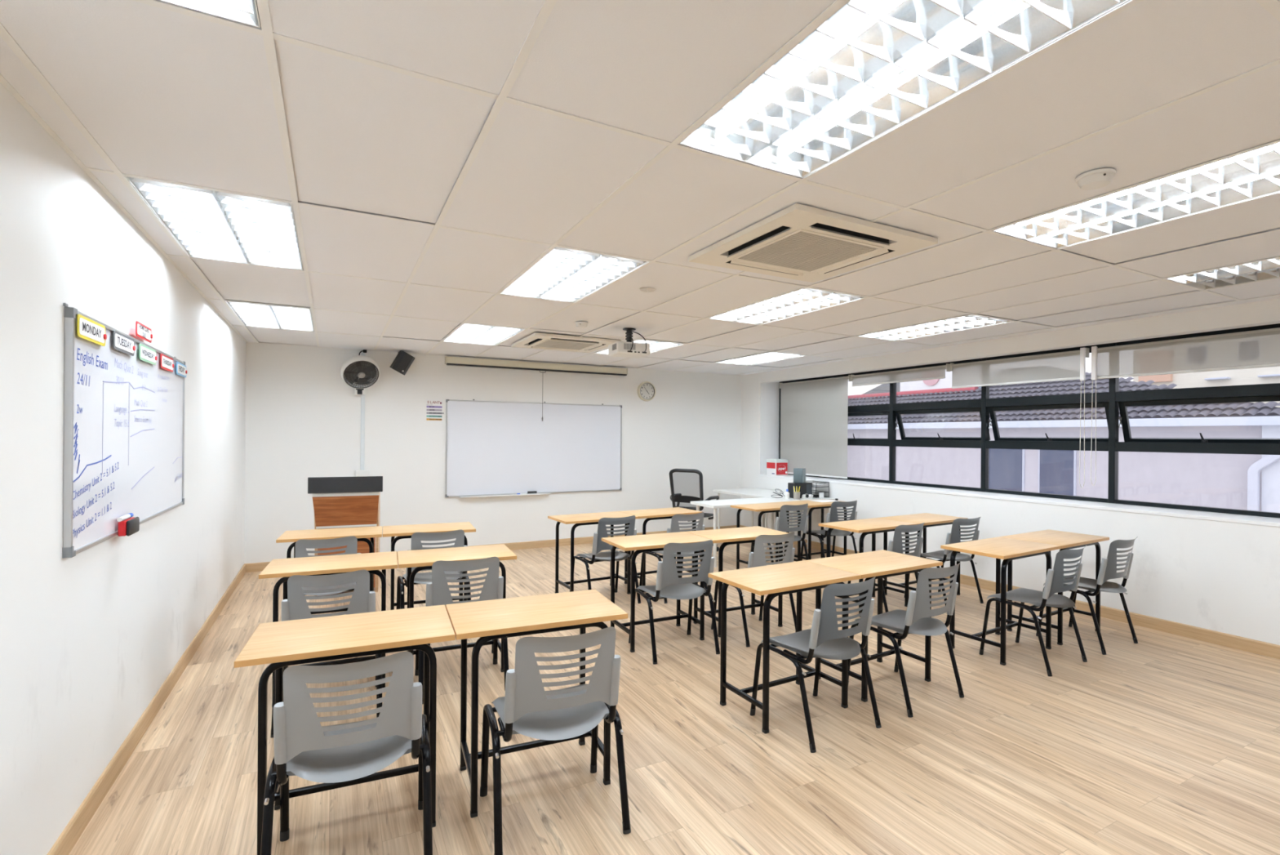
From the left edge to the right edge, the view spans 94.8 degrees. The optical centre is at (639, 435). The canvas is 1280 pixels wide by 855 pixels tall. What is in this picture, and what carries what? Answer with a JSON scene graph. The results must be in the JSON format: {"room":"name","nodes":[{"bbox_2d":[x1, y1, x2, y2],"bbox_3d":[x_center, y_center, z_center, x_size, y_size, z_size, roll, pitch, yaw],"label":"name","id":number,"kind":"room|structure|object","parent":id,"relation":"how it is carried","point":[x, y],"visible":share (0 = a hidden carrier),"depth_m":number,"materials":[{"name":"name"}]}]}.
{"room":"classroom","nodes":[
{"label":"classroom","id":0,"kind":"room"},
{"bbox_2d":[0,82,245,854],"bbox_3d":[-2.307,0.088,2.417,0.120,3.100,9.562,0,0,-28],"label":"wall","id":1,"kind":"structure","parent":0,"point":[89,638],"depth_m":2.21,"materials":[{"name":"paint"}]},
{"bbox_2d":[62,302,185,558],"bbox_3d":[-2.496,-0.021,2.938,0.026,0.920,1.864,0,0,-28],"label":"whiteboard","id":2,"kind":"object","parent":1,"relation":"attached to","point":[124,413],"visible":0.99,"depth_m":2.57,"materials":[{"name":"white ceramic"}]},
{"bbox_2d":[76,314,106,346],"bbox_3d":[-2.140,-0.411,2.302,0.009,0.084,0.295,0,0,-28],"label":"card","id":3,"kind":"object","parent":2,"relation":"attached to","point":[88,329],"visible":1,"depth_m":2.28,"materials":[{"name":"yellow"}]},
{"bbox_2d":[113,330,135,355],"bbox_3d":[-2.326,-0.417,2.658,0.009,0.079,0.292,0,0,-28],"label":"card","id":4,"kind":"object","parent":2,"relation":"attached to","point":[122,343],"visible":1,"depth_m":2.64,"materials":[{"name":"grey paper"}]},
{"bbox_2d":[117,516,139,536],"bbox_3d":[-2.321,0.410,2.672,0.042,0.070,0.153,0,0,-28],"label":"eraser","id":5,"kind":"object","parent":2,"relation":"attached to","point":[128,526],"visible":0.97,"depth_m":2.62,"materials":[{"name":"red plastic"}]},
{"bbox_2d":[138,343,157,364],"bbox_3d":[-2.505,-0.414,3.000,0.009,0.078,0.298,0,0,-28],"label":"card","id":6,"kind":"object","parent":2,"relation":"attached to","point":[146,353],"visible":1,"depth_m":2.98,"materials":[{"name":"green"}]},
{"bbox_2d":[160,353,174,372],"bbox_3d":[-2.687,-0.415,3.347,0.009,0.080,0.275,0,0,-28],"label":"card","id":7,"kind":"object","parent":2,"relation":"attached to","point":[166,362],"visible":1,"depth_m":3.33,"materials":[{"name":"white paper"}]},
{"bbox_2d":[135,320,152,342],"bbox_3d":[-2.469,-0.517,2.933,0.009,0.072,0.268,0,0,-28],"label":"card","id":8,"kind":"object","parent":1,"relation":"attached to","point":[142,331],"visible":1,"depth_m":2.92,"materials":[{"name":"white paper"}]},
{"bbox_2d":[46,563,245,854],"bbox_3d":[-2.258,1.490,2.449,0.014,0.097,9.322,0,0,-28],"label":"baseboard","id":9,"kind":"structure","parent":1,"relation":"attached to","point":[66,841],"depth_m":2.80,"materials":[{"name":"brown wood"}]},
{"bbox_2d":[244,332,741,563],"bbox_3d":[-1.134,0.097,8.358,7.464,3.100,0.120,0,0,-28],"label":"wall","id":10,"kind":"structure","parent":0,"point":[303,421],"depth_m":7.52,"materials":[{"name":"paint"}]},
{"bbox_2d":[340,349,380,395],"bbox_3d":[-3.297,-0.768,6.940,0.429,0.547,0.360,0,0,-28],"label":"wall fan","id":11,"kind":"object","parent":10,"relation":"attached to","point":[359,372],"visible":1,"depth_m":6.91,"materials":[{"name":"white plastic"}]},
{"bbox_2d":[343,360,378,388],"bbox_3d":[-3.267,-0.720,6.897,0.381,0.311,0.242,0,0,-28],"label":"grille","id":12,"kind":"object","parent":11,"relation":"attached to","point":[353,370],"depth_m":6.91,"materials":[{"name":"grey metal"}]},
{"bbox_2d":[355,351,368,476],"bbox_3d":[-3.351,-0.262,7.110,0.150,1.525,0.035,0,0,-28],"label":"cable trunking","id":13,"kind":"object","parent":10,"relation":"attached to","point":[357,473],"visible":0.7,"depth_m":7.11,"materials":[{"name":"white plastic"}]},
{"bbox_2d":[389,350,415,375],"bbox_3d":[-2.902,-0.899,7.186,0.264,0.318,0.253,0,0,-35],"label":"wall speaker","id":14,"kind":"object","parent":10,"relation":"attached to","point":[403,360],"visible":0.99,"depth_m":7.10,"materials":[{"name":"black plastic"}]},
{"bbox_2d":[395,353,413,373],"bbox_3d":[-2.845,-0.877,7.106,0.100,0.230,0.005,34,-7,-37],"label":"grille","id":15,"kind":"object","parent":14,"relation":"attached to","point":[404,362],"depth_m":7.10,"materials":[{"name":"black plastic"}]},
{"bbox_2d":[426,399,444,422],"bbox_3d":[-2.618,-0.321,7.512,0.223,0.300,0.002,0,0,-28],"label":"poster","id":16,"kind":"object","parent":10,"relation":"attached to","point":[434,412],"visible":1,"depth_m":7.51,"materials":[{"name":"white paper"}]},
{"bbox_2d":[245,524,736,572],"bbox_3d":[-1.379,1.496,8.160,6.864,0.097,0.014,0,0,-28],"label":"baseboard","id":17,"kind":"structure","parent":10,"relation":"attached to","point":[254,566],"depth_m":8.16,"materials":[{"name":"brown wood"}]},
{"bbox_2d":[444,399,622,497],"bbox_3d":[-1.375,0.163,8.121,2.510,1.284,0.077,0,0,-28],"label":"whiteboard","id":18,"kind":"object","parent":10,"relation":"attached to","point":[494,448],"visible":1,"depth_m":8.08,"materials":[{"name":"white plastic"}]},
{"bbox_2d":[458,493,551,497],"bbox_3d":[-1.794,0.793,7.904,1.230,0.018,0.077,0,0,-28],"label":"tray","id":19,"kind":"object","parent":18,"relation":"on","point":[460,495],"depth_m":7.80,"materials":[{"name":"white plastic"}]},
{"bbox_2d":[444,355,627,421],"bbox_3d":[-1.349,-0.613,8.125,2.584,0.816,0.089,0,0,-28],"label":"projector screen","id":20,"kind":"object","parent":10,"relation":"attached to","point":[449,360],"visible":1,"depth_m":8.03,"materials":[{"name":"beige"}]},
{"bbox_2d":[637,381,655,400],"bbox_3d":[0.103,-0.679,8.906,0.304,0.304,0.050,0,0,-28],"label":"wall clock","id":21,"kind":"object","parent":10,"relation":"attached to","point":[646,389],"visible":1,"depth_m":8.89,"materials":[{"name":"beige plastic"}]},
{"bbox_2d":[0,0,1279,375],"bbox_3d":[0.796,-1.092,4.035,6.864,0.162,9.322,0,0,-28],"label":"ceiling","id":22,"kind":"structure","parent":0,"point":[426,155],"depth_m":2.15,"materials":[{"name":"tile"}]},
{"bbox_2d":[159,0,260,28],"bbox_3d":[-0.930,-1.074,0.815,0.572,0.095,1.206,0,0,-28],"label":"ceiling light","id":23,"kind":"object","parent":22,"relation":"attached to","point":[244,11],"visible":0.92,"depth_m":1.43,"materials":[{"name":"white paint"}]},
{"bbox_2d":[125,176,303,270],"bbox_3d":[-2.076,-1.083,3.008,0.572,0.095,1.206,0,0,-28],"label":"ceiling light","id":24,"kind":"object","parent":22,"relation":"attached to","point":[207,224],"visible":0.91,"depth_m":2.93,"materials":[{"name":"white paint"}]},
{"bbox_2d":[225,298,314,331],"bbox_3d":[-3.222,-1.091,5.201,0.572,0.095,1.206,0,0,-28],"label":"ceiling light","id":25,"kind":"object","parent":22,"relation":"attached to","point":[251,314],"visible":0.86,"depth_m":5.15,"materials":[{"name":"white paint"}]},
{"bbox_2d":[442,315,524,345],"bbox_3d":[-1.627,-1.080,6.035,0.572,0.095,1.206,0,0,-28],"label":"ceiling light","id":26,"kind":"object","parent":22,"relation":"attached to","point":[468,333],"visible":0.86,"depth_m":6.02,"materials":[{"name":"white paint"}]},
{"bbox_2d":[511,332,621,352],"bbox_3d":[-0.819,-1.004,6.406,0.940,0.042,0.874,0,0,-28],"label":"air conditioner","id":27,"kind":"object","parent":22,"relation":"attached to","point":[536,340],"visible":1,"depth_m":6.27,"materials":[{"name":"white plastic"}]},
{"bbox_2d":[535,339,595,349],"bbox_3d":[-0.820,-0.992,6.406,0.524,0.005,0.496,0,0,-28],"label":"grille","id":28,"kind":"object","parent":27,"relation":"attached to","point":[546,343],"depth_m":6.39,"materials":[{"name":"beige"}]},
{"bbox_2d":[499,246,648,302],"bbox_3d":[-0.481,-1.071,3.842,0.572,0.095,1.206,0,0,-28],"label":"ceiling light","id":29,"kind":"object","parent":22,"relation":"attached to","point":[562,274],"visible":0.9,"depth_m":3.80,"materials":[{"name":"white paint"}]},
{"bbox_2d":[608,328,649,358],"bbox_3d":[-0.101,-0.892,5.600,0.338,0.255,0.316,0,0,-24],"label":"projector","id":30,"kind":"object","parent":22,"relation":"hanging from","point":[628,348],"visible":1,"depth_m":5.52,"materials":[{"name":"white plastic"}]},
{"bbox_2d":[595,338,684,354],"bbox_3d":[-0.032,-1.068,6.869,0.572,0.095,1.206,0,0,-28],"label":"ceiling light","id":31,"kind":"object","parent":22,"relation":"attached to","point":[654,345],"visible":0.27,"depth_m":6.61,"materials":[{"name":"white paint"}]},
{"bbox_2d":[716,350,806,364],"bbox_3d":[1.563,-1.056,7.703,0.572,0.095,1.206,0,0,-28],"label":"ceiling light","id":32,"kind":"object","parent":22,"relation":"attached to","point":[772,356],"visible":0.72,"depth_m":7.70,"materials":[{"name":"white paint"}]},
{"bbox_2d":[706,284,865,324],"bbox_3d":[1.114,-1.059,4.676,0.572,0.095,1.206,0,0,-28],"label":"ceiling light","id":33,"kind":"object","parent":22,"relation":"attached to","point":[806,300],"visible":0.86,"depth_m":4.65,"materials":[{"name":"white paint"}]},
{"bbox_2d":[688,203,937,282],"bbox_3d":[0.892,-0.991,3.154,0.940,0.042,0.874,0,0,-28],"label":"air conditioner","id":34,"kind":"object","parent":22,"relation":"attached to","point":[798,242],"visible":1,"depth_m":3.02,"materials":[{"name":"white plastic"}]},
{"bbox_2d":[738,231,877,271],"bbox_3d":[0.892,-0.979,3.154,0.524,0.005,0.496,0,0,-28],"label":"grille","id":35,"kind":"object","parent":34,"relation":"attached to","point":[799,251],"depth_m":3.12,"materials":[{"name":"beige plastic"}]},
{"bbox_2d":[679,0,1128,177],"bbox_3d":[0.666,-1.063,1.649,0.572,0.095,1.206,0,0,-28],"label":"ceiling light","id":36,"kind":"object","parent":22,"relation":"attached to","point":[872,67],"visible":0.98,"depth_m":1.69,"materials":[{"name":"white paint"}]},
{"bbox_2d":[857,312,1013,340],"bbox_3d":[2.709,-1.048,5.510,0.572,0.095,1.206,0,0,-28],"label":"ceiling light","id":37,"kind":"object","parent":22,"relation":"attached to","point":[968,322],"visible":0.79,"depth_m":5.49,"materials":[{"name":"white paint"}]},
{"bbox_2d":[1075,168,1115,190],"bbox_3d":[1.756,-0.985,2.268,0.126,0.043,0.126,0,0,-28],"label":"smoke detector","id":38,"kind":"object","parent":22,"relation":"attached to","point":[1095,179],"visible":1,"depth_m":2.24,"materials":[{"name":"white plastic"}]},
{"bbox_2d":[992,138,1279,248],"bbox_3d":[2.261,-1.051,2.483,0.572,0.095,1.206,0,0,-28],"label":"ceiling light","id":39,"kind":"object","parent":22,"relation":"attached to","point":[1254,174],"visible":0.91,"depth_m":2.57,"materials":[{"name":"white paint"}]},
{"bbox_2d":[1165,255,1279,289],"bbox_3d":[3.856,-1.039,3.317,0.572,0.095,1.206,0,0,-28],"label":"ceiling light","id":40,"kind":"object","parent":22,"relation":"attached to","point":[1268,268],"visible":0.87,"depth_m":3.71,"materials":[{"name":"white paint"}]},
{"bbox_2d":[68,541,1279,854],"bbox_3d":[0.776,1.611,4.035,6.864,0.100,9.322,0,0,-28],"label":"floor","id":41,"kind":"structure","parent":0,"point":[1164,743],"depth_m":2.88,"materials":[{"name":"laminate"}]},
{"bbox_2d":[270,569,382,737],"bbox_3d":[-1.732,1.129,3.297,0.526,0.833,0.524,0,0,-25],"label":"chair","id":42,"kind":"object","parent":41,"relation":"on","point":[362,600],"visible":0.32,"depth_m":3.09,"materials":[{"name":"grey plastic"}]},
{"bbox_2d":[258,551,397,706],"bbox_3d":[-1.897,1.159,3.642,0.721,0.763,0.449,0,0,-23],"label":"school desk","id":43,"kind":"object","parent":41,"relation":"on","point":[284,568],"visible":0.71,"depth_m":3.57,"materials":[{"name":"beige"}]},
{"bbox_2d":[295,535,360,595],"bbox_3d":[-2.306,1.124,4.323,0.526,0.833,0.524,0,0,-29],"label":"chair","id":44,"kind":"object","parent":41,"relation":"on","point":[351,541],"visible":0.24,"depth_m":4.14,"materials":[{"name":"grey plastic"}]},
{"bbox_2d":[275,525,382,613],"bbox_3d":[-2.470,1.155,4.730,0.722,0.763,0.449,0,0,-23],"label":"school desk","id":45,"kind":"object","parent":41,"relation":"on","point":[362,533],"visible":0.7,"depth_m":4.66,"materials":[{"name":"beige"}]},
{"bbox_2d":[234,604,455,854],"bbox_3d":[-1.163,1.165,2.394,0.736,0.763,0.449,0,0,-23],"label":"school desk","id":46,"kind":"object","parent":41,"relation":"on","point":[281,644],"visible":0.86,"depth_m":2.33,"materials":[{"name":"brown wood"}]},
{"bbox_2d":[307,475,382,595],"bbox_3d":[-2.873,0.959,5.787,0.636,1.150,0.485,0,0,-22],"label":"lectern","id":47,"kind":"object","parent":41,"relation":"on","point":[339,502],"visible":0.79,"depth_m":5.62,"materials":[{"name":"brown wood"}]},
{"bbox_2d":[260,651,432,854],"bbox_3d":[-1.034,1.134,2.121,0.526,0.833,0.524,0,0,-23],"label":"chair","id":48,"kind":"object","parent":41,"relation":"on","point":[305,748],"visible":1,"depth_m":1.96,"materials":[{"name":"grey plastic"}]},
{"bbox_2d":[382,521,475,609],"bbox_3d":[-1.803,1.160,5.015,0.722,0.763,0.449,0,0,-23],"label":"school desk","id":49,"kind":"object","parent":41,"relation":"on","point":[401,531],"visible":0.55,"depth_m":4.94,"materials":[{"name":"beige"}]},
{"bbox_2d":[396,528,471,608],"bbox_3d":[-1.625,1.129,4.650,0.526,0.833,0.524,0,0,-27],"label":"chair","id":50,"kind":"object","parent":41,"relation":"on","point":[422,577],"visible":0.53,"depth_m":4.48,"materials":[{"name":"grey plastic"}]},
{"bbox_2d":[396,543,516,671],"bbox_3d":[-1.232,1.164,3.930,0.721,0.763,0.449,0,0,-23],"label":"school desk","id":51,"kind":"object","parent":41,"relation":"on","point":[424,559],"visible":0.65,"depth_m":3.87,"materials":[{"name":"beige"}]},
{"bbox_2d":[414,556,508,703],"bbox_3d":[-1.111,1.133,3.672,0.526,0.833,0.524,0,0,-23],"label":"chair","id":52,"kind":"object","parent":41,"relation":"on","point":[437,591],"visible":0.44,"depth_m":3.47,"materials":[{"name":"grey plastic"}]},
{"bbox_2d":[445,589,627,817],"bbox_3d":[-0.484,1.170,2.688,0.736,0.763,0.449,0,0,-23],"label":"school desk","id":53,"kind":"object","parent":41,"relation":"on","point":[494,619],"visible":0.91,"depth_m":2.62,"materials":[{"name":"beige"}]},
{"bbox_2d":[480,626,631,854],"bbox_3d":[-0.350,1.139,2.399,0.526,0.833,0.524,0,0,-22],"label":"chair","id":54,"kind":"object","parent":41,"relation":"on","point":[526,708],"visible":1,"depth_m":2.24,"materials":[{"name":"grey plastic"}]},
{"bbox_2d":[547,511,639,594],"bbox_3d":[-0.463,1.170,5.802,0.778,0.763,0.449,0,0,-31],"label":"school desk","id":55,"kind":"object","parent":41,"relation":"on","point":[589,518],"visible":0.7,"depth_m":5.79,"materials":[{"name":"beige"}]},
{"bbox_2d":[569,515,640,603],"bbox_3d":[-0.316,1.139,5.510,0.526,0.833,0.524,0,0,-32],"label":"chair","id":56,"kind":"object","parent":41,"relation":"on","point":[598,544],"visible":0.78,"depth_m":5.33,"materials":[{"name":"grey plastic"}]},
{"bbox_2d":[601,531,714,652],"bbox_3d":[0.133,1.175,4.538,0.751,0.763,0.449,0,0,-26],"label":"school desk","id":57,"kind":"object","parent":41,"relation":"on","point":[648,542],"visible":0.76,"depth_m":4.49,"materials":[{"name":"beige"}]},
{"bbox_2d":[618,506,702,585],"bbox_3d":[0.211,1.175,6.200,0.778,0.763,0.449,0,0,-31],"label":"school desk","id":58,"kind":"object","parent":41,"relation":"on","point":[649,514],"visible":0.51,"depth_m":6.12,"materials":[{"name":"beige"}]},
{"bbox_2d":[639,511,707,603],"bbox_3d":[0.347,1.144,5.777,0.526,0.833,0.524,0,0,-33],"label":"chair","id":59,"kind":"object","parent":41,"relation":"on","point":[675,526],"visible":0.39,"depth_m":5.61,"materials":[{"name":"grey plastic"}]},
{"bbox_2d":[628,539,719,664],"bbox_3d":[0.257,1.143,4.295,0.526,0.833,0.524,0,0,-23],"label":"chair","id":60,"kind":"object","parent":41,"relation":"on","point":[668,584],"visible":0.96,"depth_m":4.12,"materials":[{"name":"grey plastic"}]},
{"bbox_2d":[669,468,719,551],"bbox_3d":[0.758,0.996,8.036,0.621,1.129,0.686,0,0,30],"label":"office chair","id":61,"kind":"object","parent":41,"relation":"on","point":[677,497],"visible":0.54,"depth_m":7.81,"materials":[{"name":"black plastic"}]},
{"bbox_2d":[686,525,787,637],"bbox_3d":[0.811,1.179,4.870,0.751,0.763,0.449,0,0,-26],"label":"school desk","id":62,"kind":"object","parent":41,"relation":"on","point":[746,534],"visible":0.66,"depth_m":4.82,"materials":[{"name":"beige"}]},
{"bbox_2d":[690,497,788,567],"bbox_3d":[1.272,1.193,7.431,1.185,0.742,0.515,0,0,-28],"label":"table","id":63,"kind":"object","parent":41,"relation":"on","point":[714,504],"visible":0.42,"depth_m":7.29,"materials":[{"name":"white paint"}]},
{"bbox_2d":[711,531,796,646],"bbox_3d":[0.929,1.148,4.654,0.526,0.833,0.524,0,0,-29],"label":"chair","id":64,"kind":"object","parent":41,"relation":"on","point":[757,557],"visible":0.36,"depth_m":4.44,"materials":[{"name":"grey plastic"}]},
{"bbox_2d":[712,487,803,549],"bbox_3d":[1.751,1.197,8.683,0.785,0.742,1.240,0,0,-28],"label":"table","id":65,"kind":"object","parent":41,"relation":"on","point":[752,492],"visible":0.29,"depth_m":8.70,"materials":[{"name":"white paint"}]},
{"bbox_2d":[730,502,800,568],"bbox_3d":[1.491,1.185,6.815,0.771,0.763,0.449,0,0,-30],"label":"school desk","id":66,"kind":"object","parent":41,"relation":"on","point":[771,507],"visible":0.67,"depth_m":6.80,"materials":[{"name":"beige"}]},
{"bbox_2d":[751,503,808,564],"bbox_3d":[1.589,1.153,6.596,0.526,0.833,0.524,0,0,-27],"label":"chair","id":67,"kind":"object","parent":41,"relation":"on","point":[781,522],"visible":0.56,"depth_m":6.40,"materials":[{"name":"grey plastic"}]},
{"bbox_2d":[708,560,861,733],"bbox_3d":[0.835,1.180,3.407,0.761,0.763,0.449,0,0,-30],"label":"school desk","id":68,"kind":"object","parent":41,"relation":"on","point":[774,580],"visible":0.8,"depth_m":3.37,"materials":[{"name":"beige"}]},
{"bbox_2d":[766,488,835,553],"bbox_3d":[2.158,1.138,7.895,0.795,0.866,0.515,0,0,-28],"label":"table","id":69,"kind":"object","parent":41,"relation":"on","point":[783,497],"depth_m":7.87,"materials":[{"name":"white paint"}]},
{"bbox_2d":[787,482,812,497],"bbox_3d":[2.155,0.729,7.922,0.290,0.200,0.152,0,0,-24],"label":"box file","id":70,"kind":"object","parent":69,"relation":"on","point":[806,487],"visible":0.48,"depth_m":7.87,"materials":[{"name":"plastic"}]},
{"bbox_2d":[793,467,805,483],"bbox_3d":[2.149,0.530,7.917,0.133,0.195,0.110,0,0,38],"label":"speaker","id":71,"kind":"object","parent":70,"relation":"on","point":[799,473],"visible":1,"depth_m":7.88},
{"bbox_2d":[805,480,829,497],"bbox_3d":[2.393,0.726,8.058,0.236,0.208,0.303,0,0,-28],"label":"tray","id":72,"kind":"object","parent":69,"relation":"on","point":[826,494],"visible":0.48,"depth_m":8.01,"materials":[{"name":"black plastic"}]},
{"bbox_2d":[805,480,829,487],"bbox_3d":[2.393,0.655,8.058,0.234,0.066,0.303,0,0,-28],"label":"tray","id":73,"kind":"object","parent":72,"relation":"on","point":[824,482],"depth_m":7.98,"materials":[{"name":"black plastic"}]},
{"bbox_2d":[782,498,846,559],"bbox_3d":[2.160,1.190,7.205,0.771,0.763,0.449,0,0,-30],"label":"school desk","id":74,"kind":"object","parent":41,"relation":"on","point":[814,504],"visible":0.49,"depth_m":7.07,"materials":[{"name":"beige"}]},
{"bbox_2d":[750,576,881,752],"bbox_3d":[0.973,1.149,3.205,0.526,0.833,0.524,0,0,-31],"label":"chair","id":75,"kind":"object","parent":41,"relation":"on","point":[824,639],"visible":0.98,"depth_m":3.06,"materials":[{"name":"grey plastic"}]},
{"bbox_2d":[800,500,857,560],"bbox_3d":[2.270,1.158,6.974,0.526,0.833,0.524,0,0,-25],"label":"chair","id":76,"kind":"object","parent":41,"relation":"on","point":[833,515],"visible":0.77,"depth_m":6.80,"materials":[{"name":"grey plastic"}]},
{"bbox_2d":[818,517,916,616],"bbox_3d":[2.105,1.189,5.436,0.808,0.763,0.449,0,0,-31],"label":"school desk","id":77,"kind":"object","parent":41,"relation":"on","point":[873,526],"visible":0.75,"depth_m":5.42,"materials":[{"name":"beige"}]},
{"bbox_2d":[804,549,942,702],"bbox_3d":[1.500,1.185,3.785,0.761,0.763,0.449,0,0,-30],"label":"school desk","id":78,"kind":"object","parent":41,"relation":"on","point":[881,564],"visible":0.62,"depth_m":3.76,"materials":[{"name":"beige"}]},
{"bbox_2d":[847,522,924,612],"bbox_3d":[2.197,1.158,5.204,0.526,0.833,0.524,0,0,-31],"label":"chair","id":79,"kind":"object","parent":41,"relation":"on","point":[895,545],"visible":0.34,"depth_m":4.98,"materials":[{"name":"grey plastic"}]},
{"bbox_2d":[848,562,964,717],"bbox_3d":[1.626,1.153,3.580,0.526,0.833,0.524,0,0,-31],"label":"chair","id":80,"kind":"object","parent":41,"relation":"on","point":[916,620],"visible":0.91,"depth_m":3.41,"materials":[{"name":"grey plastic"}]},
{"bbox_2d":[878,512,967,595],"bbox_3d":[2.804,1.194,5.849,0.808,0.763,0.449,0,0,-31],"label":"school desk","id":81,"kind":"object","parent":41,"relation":"on","point":[929,519],"visible":0.4,"depth_m":5.83,"materials":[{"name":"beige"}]},
{"bbox_2d":[903,516,983,605],"bbox_3d":[2.928,1.163,5.626,0.526,0.833,0.524,0,0,-27],"label":"chair","id":82,"kind":"object","parent":41,"relation":"on","point":[944,555],"visible":0.72,"depth_m":5.45,"materials":[{"name":"grey plastic"}]},
{"bbox_2d":[940,536,1061,665],"bbox_3d":[2.678,1.193,4.368,0.786,0.763,0.449,0,0,-31],"label":"school desk","id":83,"kind":"object","parent":41,"relation":"on","point":[1007,549],"visible":0.97,"depth_m":4.32,"materials":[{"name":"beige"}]},
{"bbox_2d":[978,545,1087,676],"bbox_3d":[2.806,1.162,4.158,0.526,0.833,0.524,0,0,-31],"label":"chair","id":84,"kind":"object","parent":41,"relation":"on","point":[1055,581],"visible":0.98,"depth_m":4.03,"materials":[{"name":"grey plastic"}]},
{"bbox_2d":[1000,528,1109,644],"bbox_3d":[3.358,1.198,4.770,0.786,0.763,0.449,0,0,-31],"label":"school desk","id":85,"kind":"object","parent":41,"relation":"on","point":[1066,540],"visible":0.56,"depth_m":4.75,"materials":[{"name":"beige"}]},
{"bbox_2d":[1035,536,1137,654],"bbox_3d":[3.486,1.167,4.551,0.526,0.833,0.524,0,0,-29],"label":"chair","id":86,"kind":"object","parent":41,"relation":"on","point":[1108,569],"visible":0.91,"depth_m":4.36,"materials":[{"name":"grey plastic"}]},
{"bbox_2d":[740,297,1279,644],"bbox_3d":[4.068,0.135,5.750,0.540,3.100,9.322,0,0,-28],"label":"wall","id":87,"kind":"structure","parent":0,"point":[1216,575],"depth_m":5.15,"materials":[{"name":"paint"}]},
{"bbox_2d":[778,376,823,477],"bbox_3d":[2.493,-0.148,9.080,0.072,1.507,0.957,0,0,-28],"label":"window","id":88,"kind":"structure","parent":87,"relation":"in","point":[821,377],"depth_m":9.47,"materials":[{"name":"black paint"}]},
{"bbox_2d":[822,368,896,483],"bbox_3d":[2.997,-0.144,8.117,0.072,1.507,1.218,0,0,-28],"label":"window","id":89,"kind":"structure","parent":87,"relation":"in","point":[879,409],"depth_m":7.72,"materials":[{"name":"black paint"}]},
{"bbox_2d":[779,374,850,478],"bbox_3d":[2.553,-0.130,8.683,0.062,1.423,1.413,0,0,-28],"label":"roller blind","id":90,"kind":"object","parent":89,"relation":"attached to","point":[814,413],"visible":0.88,"depth_m":8.59,"materials":[{"name":"grey fabric"}]},
{"bbox_2d":[892,357,990,491],"bbox_3d":[3.613,-0.140,7.066,0.189,1.507,1.214,0,0,-28],"label":"window","id":91,"kind":"structure","parent":87,"relation":"in","point":[971,405],"depth_m":6.87,"materials":[{"name":"black paint"}]},
{"bbox_2d":[850,363,950,386],"bbox_3d":[3.226,-0.753,7.404,0.062,0.166,1.418,0,0,-28],"label":"roller blind","id":92,"kind":"object","parent":91,"relation":"attached to","point":[936,371],"visible":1,"depth_m":7.31,"materials":[{"name":"grey fabric"}]},
{"bbox_2d":[739,524,1279,658],"bbox_3d":[3.812,1.535,5.622,0.014,0.097,9.322,0,0,-28],"label":"baseboard","id":93,"kind":"structure","parent":87,"relation":"attached to","point":[1260,647],"depth_m":4.75,"materials":[{"name":"brown wood"}]},
{"bbox_2d":[760,473,1279,527],"bbox_3d":[4.097,0.632,5.682,0.546,0.030,8.470,0,0,-28],"label":"window sill","id":94,"kind":"structure","parent":87,"relation":"attached to","point":[1213,516],"depth_m":5.42,"materials":[{"name":"white paint"}]},
{"bbox_2d":[765,458,787,475],"bbox_3d":[2.131,0.480,9.140,0.243,0.245,0.236,0,0,-28],"label":"box","id":95,"kind":"object","parent":94,"relation":"on","point":[774,466],"visible":1,"depth_m":9.05,"materials":[{"name":"white"}]},
{"bbox_2d":[985,342,1119,502],"bbox_3d":[4.175,-0.136,5.992,0.189,1.507,1.211,0,0,-28],"label":"window","id":96,"kind":"structure","parent":87,"relation":"in","point":[1107,400],"depth_m":5.80,"materials":[{"name":"black paint"}]},
{"bbox_2d":[950,347,1089,487],"bbox_3d":[3.873,-0.174,6.126,0.092,1.315,1.377,0,0,-28],"label":"roller blind","id":97,"kind":"object","parent":96,"relation":"attached to","point":[1068,365],"visible":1,"depth_m":5.99,"materials":[{"name":"grey fabric"}]},
{"bbox_2d":[1115,323,1279,517],"bbox_3d":[4.736,-0.132,4.919,0.189,1.507,1.211,0,0,-28],"label":"window","id":98,"kind":"structure","parent":87,"relation":"in","point":[1260,392],"depth_m":4.92,"materials":[{"name":"black paint"}]},
{"bbox_2d":[1090,327,1279,484],"bbox_3d":[4.569,-0.184,4.794,0.092,1.285,1.532,0,0,-28],"label":"roller blind","id":99,"kind":"object","parent":98,"relation":"attached to","point":[1255,348],"visible":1,"depth_m":4.87,"materials":[{"name":"grey fabric"}]},
{"label":"outside","id":100,"kind":"structure","parent":0,"visible":0},
{"bbox_3d":[29.475,6.923,49.287,82.000,0.300,120.000,0,0,-28],"label":"ground","id":101,"kind":"structure","parent":100,"visible":0},
{"bbox_2d":[862,368,979,394],"bbox_3d":[22.102,0.519,40.386,11.400,12.400,12.100,0,0,-28],"label":"gabled house","id":102,"kind":"structure","parent":101,"relation":"on","point":[946,382],"depth_m":39.20,"materials":[{"name":"white"}]},
{"bbox_2d":[847,372,1279,512],"bbox_3d":[12.738,2.081,20.772,6.150,9.138,23.000,0,0,-28],"label":"neighbouring house","id":103,"kind":"structure","parent":101,"relation":"on","point":[1246,482],"depth_m":16.36,"materials":[{"name":"white"}]},
{"bbox_2d":[1133,366,1279,407],"bbox_3d":[39.136,-3.655,32.631,10.450,21.000,15.600,0,0,-28],"label":"apartment building","id":104,"kind":"structure","parent":101,"relation":"on","point":[1270,375],"depth_m":33.64,"materials":[{"name":"beige"}]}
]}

